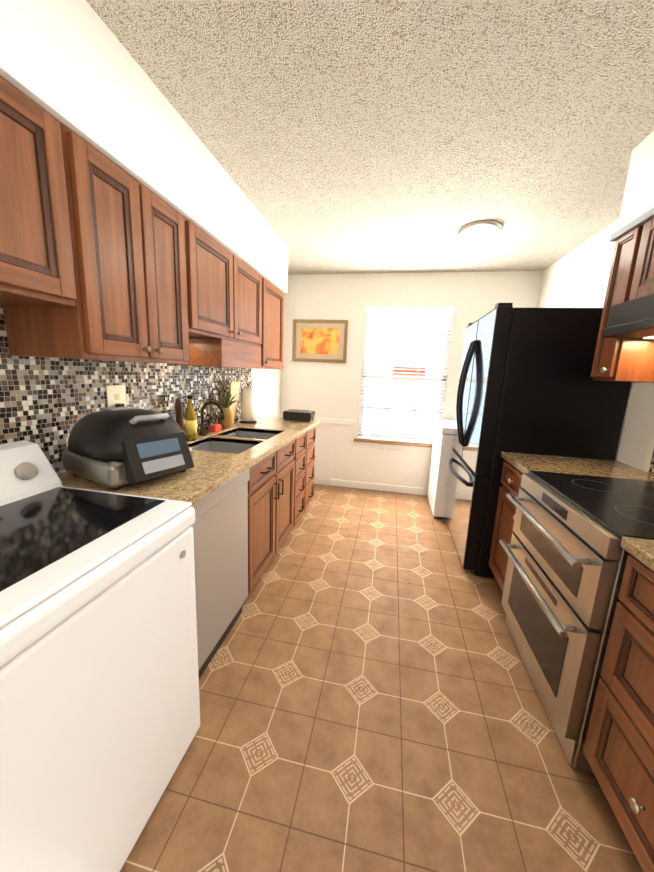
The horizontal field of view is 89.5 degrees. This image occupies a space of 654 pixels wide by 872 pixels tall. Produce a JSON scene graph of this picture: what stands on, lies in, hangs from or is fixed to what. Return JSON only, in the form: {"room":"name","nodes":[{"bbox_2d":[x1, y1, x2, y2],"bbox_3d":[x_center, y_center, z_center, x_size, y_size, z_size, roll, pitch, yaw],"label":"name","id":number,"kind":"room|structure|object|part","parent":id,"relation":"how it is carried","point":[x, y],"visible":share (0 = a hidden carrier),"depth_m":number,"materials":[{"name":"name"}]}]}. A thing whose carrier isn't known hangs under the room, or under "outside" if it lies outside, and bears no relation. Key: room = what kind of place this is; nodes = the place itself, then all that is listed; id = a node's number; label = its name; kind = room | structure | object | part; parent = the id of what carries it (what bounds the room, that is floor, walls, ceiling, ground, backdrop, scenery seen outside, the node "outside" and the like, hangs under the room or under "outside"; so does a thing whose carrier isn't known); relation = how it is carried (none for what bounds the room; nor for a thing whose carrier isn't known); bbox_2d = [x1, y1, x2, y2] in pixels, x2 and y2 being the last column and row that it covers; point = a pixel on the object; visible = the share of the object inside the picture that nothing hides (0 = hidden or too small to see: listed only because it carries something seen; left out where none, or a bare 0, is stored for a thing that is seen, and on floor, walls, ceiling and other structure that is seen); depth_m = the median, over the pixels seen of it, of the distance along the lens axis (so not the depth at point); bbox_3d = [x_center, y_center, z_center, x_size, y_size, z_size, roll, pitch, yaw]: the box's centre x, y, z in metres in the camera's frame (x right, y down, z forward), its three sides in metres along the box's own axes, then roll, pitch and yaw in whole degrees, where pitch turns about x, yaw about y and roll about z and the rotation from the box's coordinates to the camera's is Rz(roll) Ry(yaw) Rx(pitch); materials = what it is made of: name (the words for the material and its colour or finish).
{"room":"kitchen","nodes":[
{"label":"kitchen","id":0,"kind":"room"},
{"bbox_2d":[58,369,281,473],"bbox_3d":[-1.151,-0.155,1.308,0.120,2.450,5.825,4,11,11],"label":"wall","id":1,"kind":"structure","parent":0,"point":[266,384],"depth_m":3.56,"materials":[{"name":"paint"}]},
{"bbox_2d":[0,61,63,308],"bbox_3d":[-0.970,-0.651,0.843,0.325,0.532,0.395,4,11,11],"label":"upper cabinet","id":2,"kind":"object","parent":1,"relation":"attached to","point":[29,271],"depth_m":0.88,"materials":[{"name":"brown wood"}]},
{"bbox_2d":[0,93,203,365],"bbox_3d":[-0.878,-0.656,1.332,0.325,0.696,0.716,4,11,11],"label":"upper cabinet","id":3,"kind":"object","parent":1,"relation":"attached to","point":[107,253],"depth_m":1.15,"materials":[{"name":"brown wood"}]},
{"bbox_2d":[0,306,251,473],"bbox_3d":[-1.173,-0.091,0.870,0.006,0.653,4.690,4,11,11],"label":"backsplash","id":4,"kind":"structure","parent":1,"relation":"attached to","point":[46,404],"depth_m":1.40,"materials":[{"name":"tile"}]},
{"bbox_2d":[106,385,125,407],"bbox_3d":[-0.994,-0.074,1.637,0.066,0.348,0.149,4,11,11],"label":"wall outlet","id":5,"kind":"object","parent":4,"relation":"attached to","point":[116,395],"visible":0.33,"depth_m":1.59,"materials":[{"name":"beige plastic"}]},
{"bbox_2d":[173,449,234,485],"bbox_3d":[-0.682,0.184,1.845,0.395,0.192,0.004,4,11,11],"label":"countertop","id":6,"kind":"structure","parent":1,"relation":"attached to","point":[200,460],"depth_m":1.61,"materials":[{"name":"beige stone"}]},
{"bbox_2d":[200,221,239,367],"bbox_3d":[-0.777,-0.747,1.831,0.325,0.696,0.585,4,11,11],"label":"upper cabinet","id":7,"kind":"object","parent":1,"relation":"attached to","point":[219,261],"depth_m":1.91,"materials":[{"name":"brown wood"}]},
{"bbox_2d":[209,437,256,452],"bbox_3d":[-0.604,0.114,2.233,0.395,0.192,0.040,4,11,11],"label":"sink","id":8,"kind":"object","parent":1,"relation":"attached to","point":[216,444],"depth_m":2.21,"materials":[{"name":"grey metal"}]},
{"bbox_2d":[240,253,267,368],"bbox_3d":[-0.686,-0.830,2.287,0.325,0.696,0.585,4,11,11],"label":"upper cabinet","id":9,"kind":"object","parent":1,"relation":"attached to","point":[253,281],"depth_m":2.32,"materials":[{"name":"brown wood"}]},
{"bbox_2d":[268,276,285,369],"bbox_3d":[-0.598,-0.908,2.720,0.325,0.696,0.580,4,11,11],"label":"upper cabinet","id":10,"kind":"object","parent":1,"relation":"attached to","point":[275,291],"depth_m":2.77,"materials":[{"name":"brown wood"}]},
{"bbox_2d":[249,449,280,480],"bbox_3d":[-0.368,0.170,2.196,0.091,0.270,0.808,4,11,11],"label":"base cabinet","id":11,"kind":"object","parent":0,"relation":"attached to","point":[268,461],"depth_m":1.97,"materials":[{"name":"brown wood"}]},
{"bbox_2d":[86,0,653,274],"bbox_3d":[0.283,-1.309,0.809,2.940,0.120,5.825,4,11,11],"label":"ceiling","id":12,"kind":"structure","parent":0,"point":[367,136],"depth_m":1.38,"materials":[{"name":"white paint"}]},
{"bbox_2d":[0,0,287,292],"bbox_3d":[-0.973,-1.086,0.691,0.315,0.378,4.790,4,11,11],"label":"soffit","id":13,"kind":"structure","parent":12,"relation":"attached to","point":[75,61],"depth_m":1.17,"materials":[{"name":"paint"}]},
{"bbox_2d":[458,220,501,243],"bbox_3d":[1.120,-1.471,2.433,0.300,0.099,0.300,4,11,11],"label":"ceiling light fixture","id":14,"kind":"object","parent":12,"relation":"attached to","point":[478,232],"visible":1,"depth_m":2.35,"materials":[{"name":"white glass"}]},
{"bbox_2d":[617,131,653,229],"bbox_3d":[1.241,-0.824,-0.253,0.360,0.358,3.735,4,11,11],"label":"soffit","id":15,"kind":"structure","parent":12,"relation":"attached to","point":[638,199],"depth_m":1.48,"materials":[{"name":"paint"}]},
{"bbox_2d":[120,484,642,871],"bbox_3d":[0.178,1.214,1.289,2.940,0.120,5.825,4,11,11],"label":"floor","id":16,"kind":"structure","parent":0,"point":[370,700],"depth_m":1.28,"materials":[{"name":"tile"}]},
{"bbox_2d":[0,440,199,871],"bbox_3d":[-0.849,0.623,0.904,0.684,1.069,0.682,4,11,11],"label":"washer","id":17,"kind":"object","parent":16,"relation":"on","point":[99,704],"visible":1,"depth_m":0.80,"materials":[{"name":"white metal"}]},
{"bbox_3d":[-0.795,0.250,0.825,0.422,0.003,0.610,4,11,11],"label":"lid glass","id":18,"kind":"part","parent":17,"relation":"part of","materials":[{"name":"black glass"}]},
{"bbox_3d":[-0.763,0.261,0.821,0.524,0.016,0.654,4,11,11],"label":"lid","id":19,"kind":"part","parent":17,"relation":"part of","materials":[{"name":"white metal"}]},
{"bbox_2d":[145,457,292,592],"bbox_3d":[-0.646,0.570,2.295,0.612,0.700,0.869,4,11,11],"label":"base cabinet","id":20,"kind":"object","parent":16,"relation":"on","point":[270,493],"depth_m":2.07,"materials":[{"name":"brown wood"}]},
{"bbox_2d":[191,469,249,677],"bbox_3d":[-0.772,0.613,1.558,0.608,0.870,0.605,4,11,11],"label":"dishwasher","id":21,"kind":"object","parent":16,"relation":"on","point":[219,526],"visible":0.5,"depth_m":1.50,"materials":[{"name":"white plastic"}]},
{"bbox_3d":[-0.483,0.247,1.434,0.051,0.078,0.599,4,11,11],"label":"panel","id":22,"kind":"part","parent":21,"relation":"part of","materials":[{"name":"silver metal"}]},
{"bbox_2d":[233,429,308,525],"bbox_3d":[-0.531,0.383,2.829,0.612,0.877,0.401,4,11,11],"label":"base cabinet","id":23,"kind":"object","parent":16,"relation":"on","point":[299,449],"depth_m":2.73,"materials":[{"name":"brown wood"}]},
{"bbox_2d":[57,417,319,504],"bbox_3d":[-0.599,0.026,2.235,0.645,0.036,2.194,4,11,11],"label":"countertop","id":24,"kind":"structure","parent":23,"relation":"on","point":[195,488],"depth_m":1.70,"materials":[{"name":"beige stone"}]},
{"bbox_2d":[62,407,193,489],"bbox_3d":[-0.803,0.026,1.363,0.431,0.272,0.370,8,12,28],"label":"grill","id":25,"kind":"object","parent":24,"relation":"on","point":[115,448],"visible":1,"depth_m":1.23,"materials":[{"name":"black metal"}]},
{"bbox_3d":[-0.819,-0.032,1.362,0.416,0.155,0.401,4,11,11],"label":"lid","id":26,"kind":"part","parent":25,"relation":"part of","materials":[{"name":"black plastic"}]},
{"bbox_3d":[-0.781,-0.070,1.327,0.283,0.067,0.190,4,11,11],"label":"handle","id":27,"kind":"part","parent":25,"relation":"part of","materials":[{"name":"grey plastic"}]},
{"bbox_3d":[-0.662,0.080,1.292,0.175,0.162,0.269,4,11,11],"label":"panel","id":28,"kind":"part","parent":25,"relation":"part of","materials":[{"name":"black plastic"}]},
{"bbox_2d":[175,397,188,440],"bbox_3d":[-0.884,-0.095,1.972,0.051,0.275,0.052,4,11,11],"label":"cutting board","id":29,"kind":"object","parent":24,"relation":"on","point":[178,403],"depth_m":1.96,"materials":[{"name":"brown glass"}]},
{"bbox_2d":[187,395,196,440],"bbox_3d":[-0.852,-0.114,2.055,0.070,0.284,0.070,2,11,-1],"label":"bottle","id":30,"kind":"object","parent":24,"relation":"on","point":[190,420],"depth_m":2.04,"materials":[{"name":"yellow glass"}]},
{"bbox_2d":[199,401,224,435],"bbox_3d":[-0.761,-0.137,2.328,0.191,0.235,0.266,4,11,11],"label":"faucet","id":31,"kind":"object","parent":24,"relation":"on","point":[203,432],"depth_m":2.24,"materials":[{"name":"brown metal"}]},
{"bbox_2d":[209,424,220,431],"bbox_3d":[-0.818,-0.059,2.405,0.055,0.050,0.080,4,11,11],"label":"sponge holder","id":32,"kind":"object","parent":24,"relation":"on","point":[214,427],"visible":1,"depth_m":2.37,"materials":[{"name":"red plastic"}]},
{"bbox_2d":[215,388,236,427],"bbox_3d":[-0.766,-0.213,2.528,0.172,0.310,0.176,4,11,11],"label":"potted plant","id":33,"kind":"object","parent":24,"relation":"on","point":[226,402],"visible":0.92,"depth_m":2.50,"materials":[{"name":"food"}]},
{"bbox_2d":[228,381,239,422],"bbox_3d":[-0.772,-0.269,2.690,0.072,0.351,0.160,4,11,11],"label":"cutting board","id":34,"kind":"object","parent":24,"relation":"on","point":[234,386],"visible":0.67,"depth_m":2.69,"materials":[{"name":"brown wood"}]},
{"bbox_2d":[239,383,256,423],"bbox_3d":[-0.683,-0.286,2.855,0.150,0.337,0.150,4,11,11],"label":"paper towel holder","id":35,"kind":"object","parent":24,"relation":"on","point":[247,405],"visible":1,"depth_m":2.81,"materials":[{"name":"grey metal"}]},
{"bbox_2d":[283,409,314,421],"bbox_3d":[-0.256,-0.194,3.118,0.285,0.095,0.180,4,11,11],"label":"toaster","id":36,"kind":"object","parent":24,"relation":"on","point":[299,415],"visible":1,"depth_m":3.04,"materials":[{"name":"black plastic"}]},
{"bbox_2d":[305,425,315,508],"bbox_3d":[-0.463,0.316,3.196,0.601,0.877,0.358,4,11,11],"label":"base cabinet","id":37,"kind":"object","parent":16,"relation":"on","point":[312,432],"depth_m":3.17,"materials":[{"name":"brown wood"}]},
{"bbox_2d":[427,419,454,518],"bbox_3d":[1.544,0.344,3.389,0.900,0.915,0.635,4,11,11],"label":"chest freezer","id":38,"kind":"object","parent":16,"relation":"on","point":[442,443],"visible":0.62,"depth_m":3.21,"materials":[{"name":"white metal"}]},
{"bbox_3d":[1.567,-0.073,3.309,0.888,0.063,0.635,4,11,11],"label":"lid","id":39,"kind":"part","parent":38,"relation":"part of","materials":[{"name":"white ceramic"}]},
{"bbox_2d":[488,460,522,591],"bbox_3d":[1.393,0.632,1.945,0.638,0.878,0.438,4,11,11],"label":"base cabinet","id":40,"kind":"object","parent":16,"relation":"on","point":[511,480],"depth_m":2.06,"materials":[{"name":"brown wood"}]},
{"bbox_2d":[501,452,653,480],"bbox_3d":[1.404,0.181,1.861,0.657,0.036,0.444,4,11,11],"label":"countertop","id":41,"kind":"structure","parent":40,"relation":"on","point":[523,462],"depth_m":1.83,"materials":[{"name":"beige stone"}]},
{"bbox_2d":[444,303,630,577],"bbox_3d":[1.427,0.036,2.533,0.867,1.830,0.905,4,11,11],"label":"fridge","id":42,"kind":"object","parent":16,"relation":"on","point":[527,384],"visible":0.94,"depth_m":2.06,"materials":[{"name":"black metal"}]},
{"bbox_3d":[1.127,0.001,2.587,0.091,1.755,0.901,4,11,11],"label":"door","id":43,"kind":"part","parent":42,"relation":"part of","materials":[{"name":"black"}]},
{"bbox_2d":[499,470,653,771],"bbox_3d":[1.221,0.700,1.388,0.745,0.897,0.720,4,11,11],"label":"range","id":44,"kind":"object","parent":16,"relation":"on","point":[566,553],"visible":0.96,"depth_m":1.25,"materials":[{"name":"silver metal"}]},
{"bbox_3d":[0.896,0.496,1.417,0.067,0.288,0.658,4,11,11],"label":"handle","id":45,"kind":"part","parent":44,"relation":"part of","materials":[{"name":"silver metal"}]},
{"bbox_2d":[583,556,653,871],"bbox_3d":[1.159,0.843,0.782,0.638,0.878,0.518,4,11,11],"label":"base cabinet","id":46,"kind":"object","parent":16,"relation":"on","point":[618,749],"depth_m":0.96,"materials":[{"name":"brown wood"}]},
{"bbox_2d":[620,537,653,575],"bbox_3d":[1.051,0.499,0.110,0.657,0.036,1.739,4,11,11],"label":"countertop","id":47,"kind":"structure","parent":46,"relation":"on","point":[641,550],"depth_m":0.95,"materials":[{"name":"beige stone"}]},
{"bbox_2d":[281,271,542,494],"bbox_3d":[0.784,-0.548,3.802,2.700,2.450,0.120,4,11,11],"label":"wall","id":48,"kind":"structure","parent":0,"point":[327,390],"depth_m":3.75,"materials":[{"name":"paint"}]},
{"bbox_2d":[292,319,347,362],"bbox_3d":[-0.087,-1.094,3.801,0.640,0.470,0.025,4,11,11],"label":"picture frame","id":49,"kind":"object","parent":48,"relation":"attached to","point":[319,340],"visible":0.98,"depth_m":3.80,"materials":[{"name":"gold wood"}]},
{"bbox_2d":[281,416,423,494],"bbox_3d":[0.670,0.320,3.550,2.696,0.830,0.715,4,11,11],"label":"baseboard","id":50,"kind":"structure","parent":48,"relation":"attached to","point":[380,487],"depth_m":3.95,"materials":[{"name":"white wood"}]},
{"bbox_2d":[353,438,431,451],"bbox_3d":[0.826,0.109,3.859,1.030,0.092,0.085,4,11,11],"label":"window sill","id":51,"kind":"structure","parent":48,"relation":"attached to","point":[411,446],"depth_m":3.84,"materials":[{"name":"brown wood"}]},
{"bbox_2d":[357,309,454,440],"bbox_3d":[0.868,-0.674,3.762,0.952,1.490,0.121,4,11,11],"label":"window","id":52,"kind":"structure","parent":48,"relation":"in","point":[360,423],"depth_m":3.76,"materials":[{"name":"white"}]},
{"bbox_2d":[358,307,454,443],"bbox_3d":[0.857,-0.666,3.706,0.938,1.481,0.068,4,11,11],"label":"window blinds","id":53,"kind":"object","parent":52,"relation":"attached to","point":[408,310],"visible":0.94,"depth_m":3.67,"materials":[{"name":"white plastic"}]},
{"bbox_2d":[538,218,653,474],"bbox_3d":[1.612,0.059,0.791,0.120,2.450,5.825,4,11,11],"label":"wall","id":54,"kind":"structure","parent":0,"point":[578,277],"depth_m":2.33,"materials":[{"name":"paint"}]},
{"bbox_2d":[618,207,653,310],"bbox_3d":[1.504,-0.722,1.231,0.367,0.370,0.416,4,11,11],"label":"upper cabinet","id":55,"kind":"object","parent":54,"relation":"attached to","point":[638,289],"depth_m":1.41,"materials":[{"name":"brown wood"}]},
{"bbox_2d":[601,293,653,338],"bbox_3d":[1.426,-0.444,1.140,0.441,0.144,0.715,4,11,11],"label":"range hood","id":56,"kind":"object","parent":55,"relation":"attached to","point":[632,319],"depth_m":1.37,"materials":[{"name":"black metal"}]},
{"bbox_2d":[648,449,653,473],"bbox_3d":[1.371,0.184,-0.097,0.006,0.683,3.715,4,11,11],"label":"backsplash","id":57,"kind":"structure","parent":54,"relation":"attached to","point":[651,468],"depth_m":1.74,"materials":[{"name":"tile"}]}
]}

